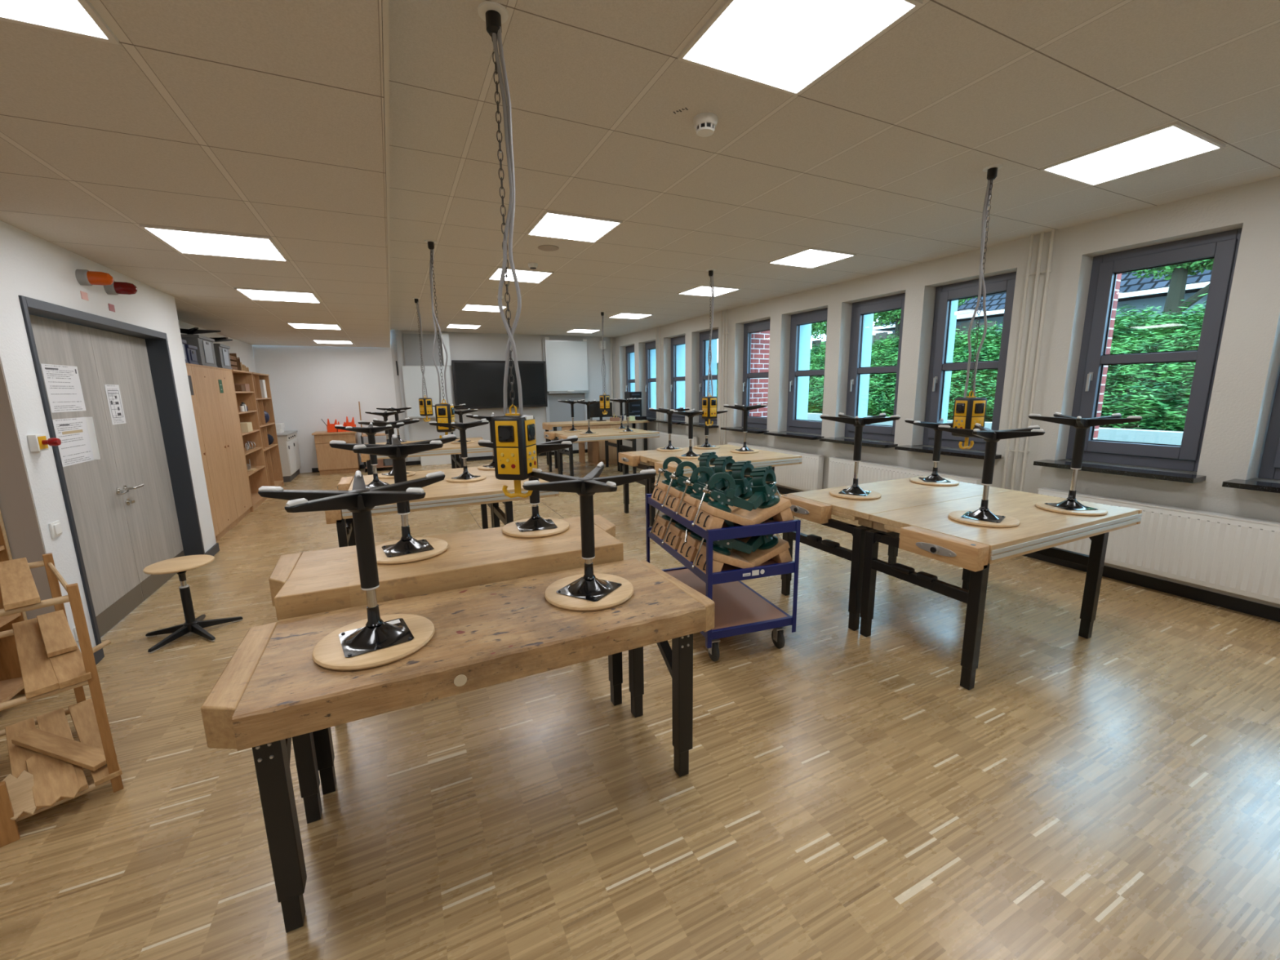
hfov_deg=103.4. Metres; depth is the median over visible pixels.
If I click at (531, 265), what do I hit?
smoke detector
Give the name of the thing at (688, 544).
bench vise
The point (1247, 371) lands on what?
wall
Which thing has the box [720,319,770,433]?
window
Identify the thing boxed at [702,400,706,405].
socket
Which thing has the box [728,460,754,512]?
bench vise
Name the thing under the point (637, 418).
charger
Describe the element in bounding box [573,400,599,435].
stool
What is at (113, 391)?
notice sheet
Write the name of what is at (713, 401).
socket
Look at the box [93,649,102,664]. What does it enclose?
baseboard
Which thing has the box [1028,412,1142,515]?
stool
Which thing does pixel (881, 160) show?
ceiling
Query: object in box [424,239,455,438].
pendant
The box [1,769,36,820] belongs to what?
wood offcut
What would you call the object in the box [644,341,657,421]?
window
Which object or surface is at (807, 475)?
radiator
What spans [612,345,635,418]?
window
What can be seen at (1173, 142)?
recessed light
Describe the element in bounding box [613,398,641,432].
stool
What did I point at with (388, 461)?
box
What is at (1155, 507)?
grille
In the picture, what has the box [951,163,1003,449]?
pendant
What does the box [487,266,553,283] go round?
recessed light
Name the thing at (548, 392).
tray
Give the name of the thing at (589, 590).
stool
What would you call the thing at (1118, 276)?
buttress
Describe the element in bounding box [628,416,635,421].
block
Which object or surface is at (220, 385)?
sign
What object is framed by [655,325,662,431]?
pipes
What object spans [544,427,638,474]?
workbench
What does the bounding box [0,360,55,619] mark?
wall
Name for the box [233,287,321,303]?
recessed light
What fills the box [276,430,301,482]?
cabinet
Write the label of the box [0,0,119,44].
recessed light
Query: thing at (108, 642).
wooden dowel
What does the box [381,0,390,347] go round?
trim
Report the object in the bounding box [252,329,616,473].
wall
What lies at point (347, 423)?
storage bin
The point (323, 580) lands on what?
workbench
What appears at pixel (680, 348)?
trim
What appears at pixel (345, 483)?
workbench
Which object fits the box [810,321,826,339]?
tree
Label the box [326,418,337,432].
storage bin
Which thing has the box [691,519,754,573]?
bench vise
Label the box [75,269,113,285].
beacon
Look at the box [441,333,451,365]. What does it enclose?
whiteboard
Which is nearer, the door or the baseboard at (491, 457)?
the door
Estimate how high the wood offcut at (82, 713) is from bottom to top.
0.069 m
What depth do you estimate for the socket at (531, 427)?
2.01 m
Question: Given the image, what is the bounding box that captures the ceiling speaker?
[537,244,559,251]
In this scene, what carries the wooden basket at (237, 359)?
on the open shelf at (257, 478)
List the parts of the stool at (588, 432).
leg, seat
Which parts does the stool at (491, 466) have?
leg, seat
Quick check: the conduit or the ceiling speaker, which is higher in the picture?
the ceiling speaker
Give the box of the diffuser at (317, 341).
[314,340,351,343]
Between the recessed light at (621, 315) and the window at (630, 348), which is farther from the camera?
the window at (630, 348)
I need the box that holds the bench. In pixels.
[542,418,649,468]
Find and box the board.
[544,337,589,393]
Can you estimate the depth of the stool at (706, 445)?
6.78 m
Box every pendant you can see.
[412,297,433,422]
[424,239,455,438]
[477,0,537,497]
[599,311,609,414]
[702,268,717,426]
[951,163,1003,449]
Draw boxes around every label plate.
[80,290,88,301]
[108,303,115,311]
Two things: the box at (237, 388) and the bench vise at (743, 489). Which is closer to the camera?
the bench vise at (743, 489)
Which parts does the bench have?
leg, leg, panel, drawer, drawer, leg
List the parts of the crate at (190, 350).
label panel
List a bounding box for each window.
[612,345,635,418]
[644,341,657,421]
[653,335,686,424]
[680,328,718,427]
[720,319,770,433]
[763,307,827,439]
[819,293,905,448]
[894,271,1016,459]
[1033,227,1242,483]
[1222,373,1279,493]
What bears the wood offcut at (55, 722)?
on the rack
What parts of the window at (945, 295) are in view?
handle, sill, sash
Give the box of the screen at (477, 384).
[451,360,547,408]
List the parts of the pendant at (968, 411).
terminal plate, socket plate, terminal plate, socket plate, chain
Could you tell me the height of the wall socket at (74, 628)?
0.084 m
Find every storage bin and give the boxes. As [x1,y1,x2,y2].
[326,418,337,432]
[337,421,346,431]
[345,416,355,431]
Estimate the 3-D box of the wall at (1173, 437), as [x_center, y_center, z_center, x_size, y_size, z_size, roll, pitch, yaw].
[3.905,-1.072,11.898,0.200,1.000,26.000,-6,11,-25]
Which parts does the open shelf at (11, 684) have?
shelf, shelf, shelf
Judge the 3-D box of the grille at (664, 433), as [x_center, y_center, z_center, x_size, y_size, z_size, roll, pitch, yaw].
[0.600,-0.977,10.566,0.102,0.012,2.108,-6,11,-25]
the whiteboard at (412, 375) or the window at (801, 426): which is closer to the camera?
the window at (801, 426)
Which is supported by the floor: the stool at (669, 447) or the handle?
the handle
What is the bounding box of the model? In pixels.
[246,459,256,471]
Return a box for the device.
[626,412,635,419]
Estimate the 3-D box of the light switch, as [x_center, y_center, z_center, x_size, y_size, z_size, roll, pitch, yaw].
[-3.283,0.276,2.844,0.019,0.084,0.084,-6,11,-25]
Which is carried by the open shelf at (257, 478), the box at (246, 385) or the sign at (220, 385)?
the box at (246, 385)
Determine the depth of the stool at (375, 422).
4.84 m
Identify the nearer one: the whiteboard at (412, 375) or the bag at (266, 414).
the bag at (266, 414)
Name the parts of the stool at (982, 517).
leg, leg, leg, seat, leg, leg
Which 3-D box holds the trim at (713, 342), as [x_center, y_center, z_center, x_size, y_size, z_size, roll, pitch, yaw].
[1.372,-2.001,9.921,0.320,1.715,0.011,-6,11,-25]
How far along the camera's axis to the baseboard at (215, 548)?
5.12 m
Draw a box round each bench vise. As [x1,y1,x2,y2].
[649,510,679,539]
[651,456,688,503]
[661,461,706,511]
[661,518,693,549]
[675,466,733,520]
[676,528,733,561]
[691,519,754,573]
[692,471,755,530]
[693,452,718,493]
[709,456,735,501]
[727,536,751,551]
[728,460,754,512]
[733,516,792,566]
[734,466,794,524]
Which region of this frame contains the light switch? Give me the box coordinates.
[48,520,62,537]
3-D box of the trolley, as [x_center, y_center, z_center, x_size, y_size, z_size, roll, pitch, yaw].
[0.497,0.578,3.434,0.595,0.832,1.061,-4,11,-18]
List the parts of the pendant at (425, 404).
chain, terminal plate, socket plate, terminal plate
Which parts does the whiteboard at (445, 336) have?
frame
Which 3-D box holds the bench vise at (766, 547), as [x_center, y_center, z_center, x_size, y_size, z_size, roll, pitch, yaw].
[0.764,0.341,3.076,0.355,0.355,0.210,-4,11,-18]
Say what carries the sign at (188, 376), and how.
attached to the tall cabinet at (188, 365)
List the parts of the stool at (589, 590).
leg, leg, seat, leg, leg, leg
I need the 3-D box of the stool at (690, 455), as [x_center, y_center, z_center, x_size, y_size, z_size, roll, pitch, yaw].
[0.596,-0.541,5.889,0.525,0.553,0.510,-6,11,-25]
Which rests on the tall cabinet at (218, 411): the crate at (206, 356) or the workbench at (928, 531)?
the crate at (206, 356)
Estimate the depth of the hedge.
8.11 m
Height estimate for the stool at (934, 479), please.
0.518 m
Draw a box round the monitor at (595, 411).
[589,402,612,421]
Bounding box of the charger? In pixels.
[635,416,642,420]
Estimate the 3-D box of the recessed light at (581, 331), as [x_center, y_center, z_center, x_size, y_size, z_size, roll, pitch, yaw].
[-1.264,-3.315,11.239,0.610,0.012,0.601,-6,11,-25]
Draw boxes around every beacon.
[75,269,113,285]
[103,280,137,294]
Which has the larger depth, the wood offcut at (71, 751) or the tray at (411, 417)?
the tray at (411, 417)
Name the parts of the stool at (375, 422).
leg, seat, leg, leg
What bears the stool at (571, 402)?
on the workbench at (550, 435)
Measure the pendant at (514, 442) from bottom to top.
1.716 m
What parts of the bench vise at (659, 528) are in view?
handle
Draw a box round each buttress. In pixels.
[760,330,769,417]
[1093,273,1121,439]
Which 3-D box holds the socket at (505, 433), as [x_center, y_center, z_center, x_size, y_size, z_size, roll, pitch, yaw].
[-0.522,-0.180,1.970,0.066,0.065,0.011,1,11,12]
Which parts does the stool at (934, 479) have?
leg, leg, seat, leg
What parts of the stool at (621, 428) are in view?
seat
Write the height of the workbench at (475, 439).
0.801 m
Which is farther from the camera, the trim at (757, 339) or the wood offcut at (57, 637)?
the trim at (757, 339)
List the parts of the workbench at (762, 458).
leg, rail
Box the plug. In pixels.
[453,674,466,686]
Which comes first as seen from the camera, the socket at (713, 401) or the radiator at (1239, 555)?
the radiator at (1239, 555)
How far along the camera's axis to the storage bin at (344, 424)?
10.15 m
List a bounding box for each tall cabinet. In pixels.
[185,363,218,541]
[191,364,252,540]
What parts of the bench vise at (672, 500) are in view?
handle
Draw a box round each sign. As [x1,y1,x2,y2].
[187,375,194,395]
[217,379,223,392]
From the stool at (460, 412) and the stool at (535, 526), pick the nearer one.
the stool at (535, 526)
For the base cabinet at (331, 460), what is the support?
on the floor
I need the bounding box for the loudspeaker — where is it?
[599,340,605,349]
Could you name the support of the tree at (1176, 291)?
on the bank
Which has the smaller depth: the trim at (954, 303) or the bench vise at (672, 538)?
the bench vise at (672, 538)
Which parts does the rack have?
rail, post, post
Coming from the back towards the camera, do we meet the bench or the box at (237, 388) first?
the bench
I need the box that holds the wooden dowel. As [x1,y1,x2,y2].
[92,639,111,653]
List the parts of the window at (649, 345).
sill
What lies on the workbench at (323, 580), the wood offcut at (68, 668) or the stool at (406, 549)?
the stool at (406, 549)
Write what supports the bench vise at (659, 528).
on the trolley
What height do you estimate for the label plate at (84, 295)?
0.050 m
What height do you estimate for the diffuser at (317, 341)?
0.008 m
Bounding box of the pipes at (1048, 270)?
[1001,229,1055,491]
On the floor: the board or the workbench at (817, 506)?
the workbench at (817, 506)
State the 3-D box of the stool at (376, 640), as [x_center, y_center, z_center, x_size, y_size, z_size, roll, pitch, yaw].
[-0.878,0.265,1.622,0.526,0.533,0.508,-6,11,-25]
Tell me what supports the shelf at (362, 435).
on the floor
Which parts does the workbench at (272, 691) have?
leg, leg, leg, leg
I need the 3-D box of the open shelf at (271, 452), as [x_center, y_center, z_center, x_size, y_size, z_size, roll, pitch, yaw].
[-6.285,-0.746,8.211,0.456,1.925,1.165,-6,11,-25]
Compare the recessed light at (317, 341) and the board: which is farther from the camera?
the board
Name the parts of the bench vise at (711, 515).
handle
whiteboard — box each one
[401,365,452,418]
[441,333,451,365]
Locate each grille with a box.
[647,429,697,437]
[727,441,824,457]
[1037,487,1279,526]
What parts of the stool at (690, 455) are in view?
leg, seat, leg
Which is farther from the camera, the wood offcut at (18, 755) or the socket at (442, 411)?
the socket at (442, 411)
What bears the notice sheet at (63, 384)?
attached to the door
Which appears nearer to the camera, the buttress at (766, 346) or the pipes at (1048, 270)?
the pipes at (1048, 270)
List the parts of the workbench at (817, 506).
leg, lever plate, leg, rail, leg, leg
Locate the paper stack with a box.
[259,379,266,397]
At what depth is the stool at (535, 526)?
2.64 m
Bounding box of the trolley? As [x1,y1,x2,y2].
[645,493,800,661]
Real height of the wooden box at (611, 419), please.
0.171 m
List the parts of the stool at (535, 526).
leg, seat, leg, leg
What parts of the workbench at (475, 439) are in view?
leg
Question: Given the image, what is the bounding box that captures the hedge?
[716,293,1208,431]
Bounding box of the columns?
[395,333,587,461]
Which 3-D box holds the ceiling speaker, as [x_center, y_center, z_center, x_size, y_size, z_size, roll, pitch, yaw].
[-0.839,-2.125,4.633,0.190,0.008,0.190,-6,11,-25]
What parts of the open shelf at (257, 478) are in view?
panel, shelf, shelf, shelf, shelf, board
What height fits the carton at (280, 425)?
0.085 m
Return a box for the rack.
[0,552,123,847]
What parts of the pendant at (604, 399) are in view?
terminal plate, chain, terminal plate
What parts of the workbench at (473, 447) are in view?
leg, rail, leg, leg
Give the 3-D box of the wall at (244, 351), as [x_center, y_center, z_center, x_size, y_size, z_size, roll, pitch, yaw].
[-6.189,-0.916,7.322,0.100,2.573,5.730,-6,11,-25]
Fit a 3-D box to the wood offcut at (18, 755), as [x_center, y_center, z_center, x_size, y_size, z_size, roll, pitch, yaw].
[-2.567,1.181,2.116,0.723,0.069,0.085,7,13,37]
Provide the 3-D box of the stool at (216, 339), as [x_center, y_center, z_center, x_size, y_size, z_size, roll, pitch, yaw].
[-5.455,-1.746,6.343,0.524,0.075,0.539,-6,11,-25]
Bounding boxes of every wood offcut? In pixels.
[0,557,40,610]
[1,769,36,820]
[4,717,42,817]
[11,728,116,771]
[12,617,59,698]
[26,751,80,807]
[35,707,88,801]
[36,609,77,657]
[42,637,92,688]
[67,698,122,786]
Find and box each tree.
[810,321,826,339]
[873,297,972,337]
[1128,258,1213,319]
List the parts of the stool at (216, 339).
leg, leg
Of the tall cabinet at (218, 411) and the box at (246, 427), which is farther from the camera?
the box at (246, 427)
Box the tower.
[624,391,641,419]
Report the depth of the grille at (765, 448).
7.55 m
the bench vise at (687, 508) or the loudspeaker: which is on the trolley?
the bench vise at (687, 508)
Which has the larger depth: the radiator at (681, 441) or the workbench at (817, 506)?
the radiator at (681, 441)
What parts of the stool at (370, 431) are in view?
leg, leg, leg, leg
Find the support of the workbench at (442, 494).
on the floor
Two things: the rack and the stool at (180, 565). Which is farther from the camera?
the stool at (180, 565)
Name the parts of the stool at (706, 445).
seat, leg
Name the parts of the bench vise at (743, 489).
jaw plate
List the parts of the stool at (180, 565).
leg, leg, seat, leg, leg, leg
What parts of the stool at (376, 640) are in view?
leg, leg, leg, seat, leg, leg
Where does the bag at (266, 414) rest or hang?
on the open shelf at (271, 452)
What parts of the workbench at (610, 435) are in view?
leg, leg, rail, leg, leg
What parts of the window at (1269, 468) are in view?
sill, frame, sash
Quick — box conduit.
[609,338,613,415]
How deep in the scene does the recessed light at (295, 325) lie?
6.97 m
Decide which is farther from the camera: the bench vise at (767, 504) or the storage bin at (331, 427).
the storage bin at (331, 427)
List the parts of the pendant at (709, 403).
terminal plate, socket plate, chain, terminal plate, socket plate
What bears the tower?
on the bench
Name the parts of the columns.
cross panel, panel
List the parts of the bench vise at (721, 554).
handle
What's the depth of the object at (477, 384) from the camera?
11.55 m
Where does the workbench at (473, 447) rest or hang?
on the floor
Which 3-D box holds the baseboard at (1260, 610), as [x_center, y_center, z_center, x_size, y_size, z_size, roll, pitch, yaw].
[2.629,0.319,6.770,0.016,0.090,14.800,-6,11,-25]
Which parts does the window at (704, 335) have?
sill, frame, sash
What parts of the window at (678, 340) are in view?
sill, sash, frame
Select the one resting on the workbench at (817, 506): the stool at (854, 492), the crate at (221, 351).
the stool at (854, 492)
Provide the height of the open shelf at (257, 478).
1.925 m
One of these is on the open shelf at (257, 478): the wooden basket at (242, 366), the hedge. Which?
the wooden basket at (242, 366)
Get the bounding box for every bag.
[263,410,269,422]
[267,434,273,444]
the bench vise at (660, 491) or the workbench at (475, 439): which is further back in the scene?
the workbench at (475, 439)
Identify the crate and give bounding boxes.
[180,333,217,367]
[182,339,188,363]
[184,344,198,364]
[213,343,231,369]
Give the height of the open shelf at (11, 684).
1.900 m
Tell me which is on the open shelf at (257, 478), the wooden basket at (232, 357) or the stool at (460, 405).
the wooden basket at (232, 357)
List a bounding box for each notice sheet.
[40,363,85,413]
[52,417,100,466]
[104,384,125,424]
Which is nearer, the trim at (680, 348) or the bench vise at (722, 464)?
the bench vise at (722, 464)
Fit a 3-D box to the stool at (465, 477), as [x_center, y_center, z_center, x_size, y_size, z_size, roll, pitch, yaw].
[-1.627,-0.274,4.621,0.514,0.543,0.523,-6,11,-25]
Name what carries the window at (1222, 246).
in the wall at (1247, 371)
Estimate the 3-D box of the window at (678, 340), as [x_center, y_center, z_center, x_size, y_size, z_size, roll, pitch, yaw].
[0.713,-2.054,10.366,0.465,1.750,1.000,-6,11,-25]
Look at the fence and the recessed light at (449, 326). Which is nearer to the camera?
the recessed light at (449, 326)
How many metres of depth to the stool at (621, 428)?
10.04 m
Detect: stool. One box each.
[142,554,243,653]
[179,327,221,334]
[211,337,232,342]
[257,470,444,670]
[329,434,456,564]
[334,422,404,488]
[357,417,419,478]
[364,409,404,444]
[376,405,411,444]
[429,418,488,482]
[432,404,465,440]
[450,408,478,444]
[466,412,504,470]
[478,435,577,537]
[522,462,656,611]
[557,399,584,431]
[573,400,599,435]
[609,398,632,430]
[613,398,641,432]
[648,406,689,451]
[669,408,703,458]
[689,409,727,448]
[723,403,767,453]
[819,412,900,499]
[904,417,959,485]
[937,422,1044,527]
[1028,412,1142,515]
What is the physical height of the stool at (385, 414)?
0.538 m
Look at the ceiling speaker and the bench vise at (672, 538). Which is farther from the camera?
the ceiling speaker
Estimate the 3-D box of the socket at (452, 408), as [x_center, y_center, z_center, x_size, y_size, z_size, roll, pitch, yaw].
[-1.718,-0.632,4.640,0.011,0.065,0.066,-1,10,-2]
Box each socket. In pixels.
[73,626,78,640]
[438,408,445,415]
[451,407,454,414]
[497,425,514,442]
[527,423,535,440]
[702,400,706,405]
[711,399,715,405]
[955,403,964,413]
[974,403,984,413]
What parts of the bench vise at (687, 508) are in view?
handle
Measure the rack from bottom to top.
0.895 m
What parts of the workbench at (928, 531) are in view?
leg, rail, lever plate, leg, rail, leg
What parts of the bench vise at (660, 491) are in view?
handle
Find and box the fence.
[811,320,996,348]
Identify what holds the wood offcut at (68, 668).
on the rack
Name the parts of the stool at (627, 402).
leg, seat, leg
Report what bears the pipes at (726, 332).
attached to the wall at (1247, 371)
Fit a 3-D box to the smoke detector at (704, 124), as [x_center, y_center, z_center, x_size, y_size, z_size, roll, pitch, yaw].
[0.317,-1.716,2.453,0.120,0.066,0.120,-6,11,-25]
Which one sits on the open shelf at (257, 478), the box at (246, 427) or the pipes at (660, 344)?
the box at (246, 427)
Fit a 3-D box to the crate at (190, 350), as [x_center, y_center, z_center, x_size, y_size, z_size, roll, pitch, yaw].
[-4.989,-1.331,5.376,0.390,0.200,0.284,-6,11,-25]
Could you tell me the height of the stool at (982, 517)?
0.561 m
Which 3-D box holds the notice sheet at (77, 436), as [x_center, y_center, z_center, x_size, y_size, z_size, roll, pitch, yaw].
[-3.706,-0.260,3.337,0.036,0.297,0.394,-6,11,-25]
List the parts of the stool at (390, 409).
leg, leg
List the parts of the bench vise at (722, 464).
jaw plate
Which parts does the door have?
kick plate, handle, kick plate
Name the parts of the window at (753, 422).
sill, sash, frame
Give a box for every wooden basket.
[229,353,241,370]
[229,355,237,369]
[240,362,245,371]
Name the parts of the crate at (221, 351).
label panel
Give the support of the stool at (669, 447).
on the workbench at (633, 459)
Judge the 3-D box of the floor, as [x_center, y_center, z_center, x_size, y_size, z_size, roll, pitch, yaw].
[-1.158,0.784,4.983,8.440,0.080,14.800,-6,11,-25]
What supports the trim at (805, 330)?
attached to the wall at (1247, 371)
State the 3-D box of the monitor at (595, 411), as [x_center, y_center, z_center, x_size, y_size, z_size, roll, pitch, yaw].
[-0.859,-1.503,11.120,0.500,0.400,0.160,-3,11,-14]
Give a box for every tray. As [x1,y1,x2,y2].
[408,416,435,418]
[547,391,589,393]
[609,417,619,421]
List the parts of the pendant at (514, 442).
chain, socket plate, terminal plate, socket plate, terminal plate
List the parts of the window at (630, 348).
frame, sash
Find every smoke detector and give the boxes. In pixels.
[528,262,537,269]
[693,112,717,137]
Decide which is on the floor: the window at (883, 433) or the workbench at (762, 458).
the workbench at (762, 458)
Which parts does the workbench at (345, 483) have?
leg, leg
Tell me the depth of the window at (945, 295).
5.33 m
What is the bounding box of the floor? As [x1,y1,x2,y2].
[0,452,1279,959]
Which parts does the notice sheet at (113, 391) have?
pictogram frame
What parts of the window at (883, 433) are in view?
handle, sill, frame, sash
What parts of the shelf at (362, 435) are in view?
panel, shelf, shelf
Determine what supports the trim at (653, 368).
attached to the wall at (1247, 371)
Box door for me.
[17,295,204,658]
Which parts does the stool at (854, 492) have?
leg, leg, seat, leg, leg, leg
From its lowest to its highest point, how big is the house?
6.600 m
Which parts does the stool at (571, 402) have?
seat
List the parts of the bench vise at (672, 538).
handle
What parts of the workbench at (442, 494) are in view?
leg, leg, rail, leg, leg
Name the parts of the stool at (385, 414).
leg, leg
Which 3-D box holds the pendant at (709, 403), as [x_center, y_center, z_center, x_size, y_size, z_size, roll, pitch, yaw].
[0.798,-1.480,5.756,0.162,1.724,0.162,-10,14,-40]
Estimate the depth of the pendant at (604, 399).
8.71 m
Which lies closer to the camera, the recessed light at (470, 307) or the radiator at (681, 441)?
the recessed light at (470, 307)
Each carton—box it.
[275,422,284,428]
[275,427,284,433]
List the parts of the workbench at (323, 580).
leg, leg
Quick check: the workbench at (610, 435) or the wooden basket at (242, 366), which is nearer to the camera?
the wooden basket at (242, 366)
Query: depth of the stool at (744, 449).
6.26 m
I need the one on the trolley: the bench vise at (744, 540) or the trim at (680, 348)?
the bench vise at (744, 540)
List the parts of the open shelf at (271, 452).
panel, shelf, shelf, shelf, board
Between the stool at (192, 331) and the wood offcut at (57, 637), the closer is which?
the wood offcut at (57, 637)
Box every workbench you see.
[200,558,715,933]
[268,514,623,795]
[324,476,559,547]
[337,466,495,528]
[360,441,492,475]
[364,437,484,468]
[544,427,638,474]
[558,429,659,476]
[618,444,758,513]
[648,449,801,526]
[780,475,1012,631]
[859,489,1142,689]
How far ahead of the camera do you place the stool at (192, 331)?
5.80 m
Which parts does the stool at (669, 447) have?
leg, seat, leg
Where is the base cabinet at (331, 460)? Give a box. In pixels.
[311,431,359,475]
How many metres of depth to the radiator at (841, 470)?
6.08 m
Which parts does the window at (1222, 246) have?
handle, sill, sash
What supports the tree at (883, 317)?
on the bank
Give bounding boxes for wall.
[0,220,216,653]
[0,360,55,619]
[177,320,256,373]
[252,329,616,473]
[614,175,1279,608]
[807,413,1182,444]
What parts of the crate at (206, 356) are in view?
label panel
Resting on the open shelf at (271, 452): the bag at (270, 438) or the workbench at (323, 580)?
the bag at (270, 438)
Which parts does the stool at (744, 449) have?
leg, seat, leg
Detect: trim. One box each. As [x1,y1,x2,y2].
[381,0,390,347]
[468,502,564,528]
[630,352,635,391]
[650,349,656,408]
[676,344,684,408]
[705,338,717,396]
[749,331,763,417]
[796,324,811,419]
[857,313,873,417]
[941,299,958,422]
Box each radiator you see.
[647,429,697,450]
[727,441,824,491]
[827,457,982,488]
[1037,487,1279,604]
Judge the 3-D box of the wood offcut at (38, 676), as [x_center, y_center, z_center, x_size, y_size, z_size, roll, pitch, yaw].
[-2.526,0.722,2.108,0.751,0.084,0.085,7,13,37]
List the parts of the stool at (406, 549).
leg, leg, leg, seat, leg, leg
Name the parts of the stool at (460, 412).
seat, leg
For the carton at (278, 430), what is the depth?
9.45 m
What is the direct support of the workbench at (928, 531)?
on the floor
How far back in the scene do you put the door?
3.82 m
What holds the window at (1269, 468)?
in the wall at (1247, 371)
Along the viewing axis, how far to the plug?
1.52 m
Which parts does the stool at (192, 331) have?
leg, leg, leg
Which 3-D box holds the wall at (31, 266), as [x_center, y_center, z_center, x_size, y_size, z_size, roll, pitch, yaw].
[-4.115,-0.291,3.714,0.630,2.573,2.670,-6,11,-25]
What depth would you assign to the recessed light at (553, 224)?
4.02 m
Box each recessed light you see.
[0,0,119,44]
[138,224,288,262]
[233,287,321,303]
[286,322,342,329]
[312,339,353,344]
[445,324,481,328]
[461,303,506,311]
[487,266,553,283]
[525,210,622,243]
[565,328,600,333]
[608,312,653,319]
[677,0,923,96]
[677,284,740,297]
[767,247,856,268]
[1040,121,1225,186]
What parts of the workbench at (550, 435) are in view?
leg, leg, leg, leg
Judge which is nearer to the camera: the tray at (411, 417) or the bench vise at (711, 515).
the bench vise at (711, 515)
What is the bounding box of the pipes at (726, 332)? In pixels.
[719,309,728,444]
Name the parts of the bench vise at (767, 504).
jaw plate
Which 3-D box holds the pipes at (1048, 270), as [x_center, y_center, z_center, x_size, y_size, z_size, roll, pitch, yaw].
[3.513,-0.873,4.606,0.062,2.584,0.195,-6,11,-25]
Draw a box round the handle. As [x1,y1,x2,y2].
[358,401,362,434]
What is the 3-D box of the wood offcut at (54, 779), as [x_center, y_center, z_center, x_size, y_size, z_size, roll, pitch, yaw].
[-2.368,1.188,2.037,0.442,0.036,0.115,7,13,36]
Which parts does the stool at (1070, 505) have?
leg, leg, seat, leg, leg, leg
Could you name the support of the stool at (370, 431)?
on the workbench at (442, 494)
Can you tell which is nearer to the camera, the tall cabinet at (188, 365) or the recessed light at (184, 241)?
the recessed light at (184, 241)
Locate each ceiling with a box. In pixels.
[0,0,389,347]
[388,0,1279,337]
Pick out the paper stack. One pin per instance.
(262, 382)
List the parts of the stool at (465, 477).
leg, leg, seat, leg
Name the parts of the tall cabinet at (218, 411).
door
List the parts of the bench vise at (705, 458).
jaw plate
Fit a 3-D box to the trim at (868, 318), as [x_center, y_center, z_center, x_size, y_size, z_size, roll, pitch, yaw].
[2.946,-1.444,6.731,0.320,1.715,0.011,-6,11,-25]
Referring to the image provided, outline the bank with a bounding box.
[716,325,1200,431]
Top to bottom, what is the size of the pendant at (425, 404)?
1.714 m
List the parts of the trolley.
post, post, post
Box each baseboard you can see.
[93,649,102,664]
[204,542,219,555]
[311,448,587,471]
[622,448,1279,622]
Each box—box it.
[234,383,249,391]
[234,385,245,391]
[240,422,253,432]
[376,458,383,466]
[384,458,392,466]
[420,454,451,466]
[609,413,619,421]
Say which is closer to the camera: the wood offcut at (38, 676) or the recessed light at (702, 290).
the wood offcut at (38, 676)
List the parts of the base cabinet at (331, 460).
drawer, door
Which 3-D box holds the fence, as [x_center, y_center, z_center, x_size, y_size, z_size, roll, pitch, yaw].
[7.627,-4.162,15.610,0.030,0.810,6.280,-6,11,-25]
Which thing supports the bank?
on the ground
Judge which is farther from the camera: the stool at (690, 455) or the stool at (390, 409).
the stool at (390, 409)
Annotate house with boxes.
[872,262,1212,333]
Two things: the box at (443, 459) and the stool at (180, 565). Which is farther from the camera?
the box at (443, 459)
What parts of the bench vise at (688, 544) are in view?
handle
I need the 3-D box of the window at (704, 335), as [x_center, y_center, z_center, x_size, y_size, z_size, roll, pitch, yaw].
[1.202,-1.881,9.373,0.465,1.750,1.000,-6,11,-25]
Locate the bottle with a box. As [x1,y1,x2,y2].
[239,404,244,411]
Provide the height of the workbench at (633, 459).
0.801 m
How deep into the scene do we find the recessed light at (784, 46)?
1.86 m
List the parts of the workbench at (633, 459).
lever plate, leg, leg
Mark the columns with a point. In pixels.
(556, 411)
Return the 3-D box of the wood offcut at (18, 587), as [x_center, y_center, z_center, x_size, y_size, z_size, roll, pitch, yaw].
[-2.538,0.410,2.058,0.777,0.022,0.085,7,13,37]
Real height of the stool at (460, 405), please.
0.588 m
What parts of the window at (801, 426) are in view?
handle, sill, frame, sash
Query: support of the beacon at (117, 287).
attached to the wall at (31, 266)
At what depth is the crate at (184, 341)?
5.24 m
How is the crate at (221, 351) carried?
on the tall cabinet at (218, 411)
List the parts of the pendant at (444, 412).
chain, socket plate, terminal plate, socket plate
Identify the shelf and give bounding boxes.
[0,509,27,702]
[231,369,268,511]
[252,372,284,486]
[360,432,392,472]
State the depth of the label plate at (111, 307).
3.67 m

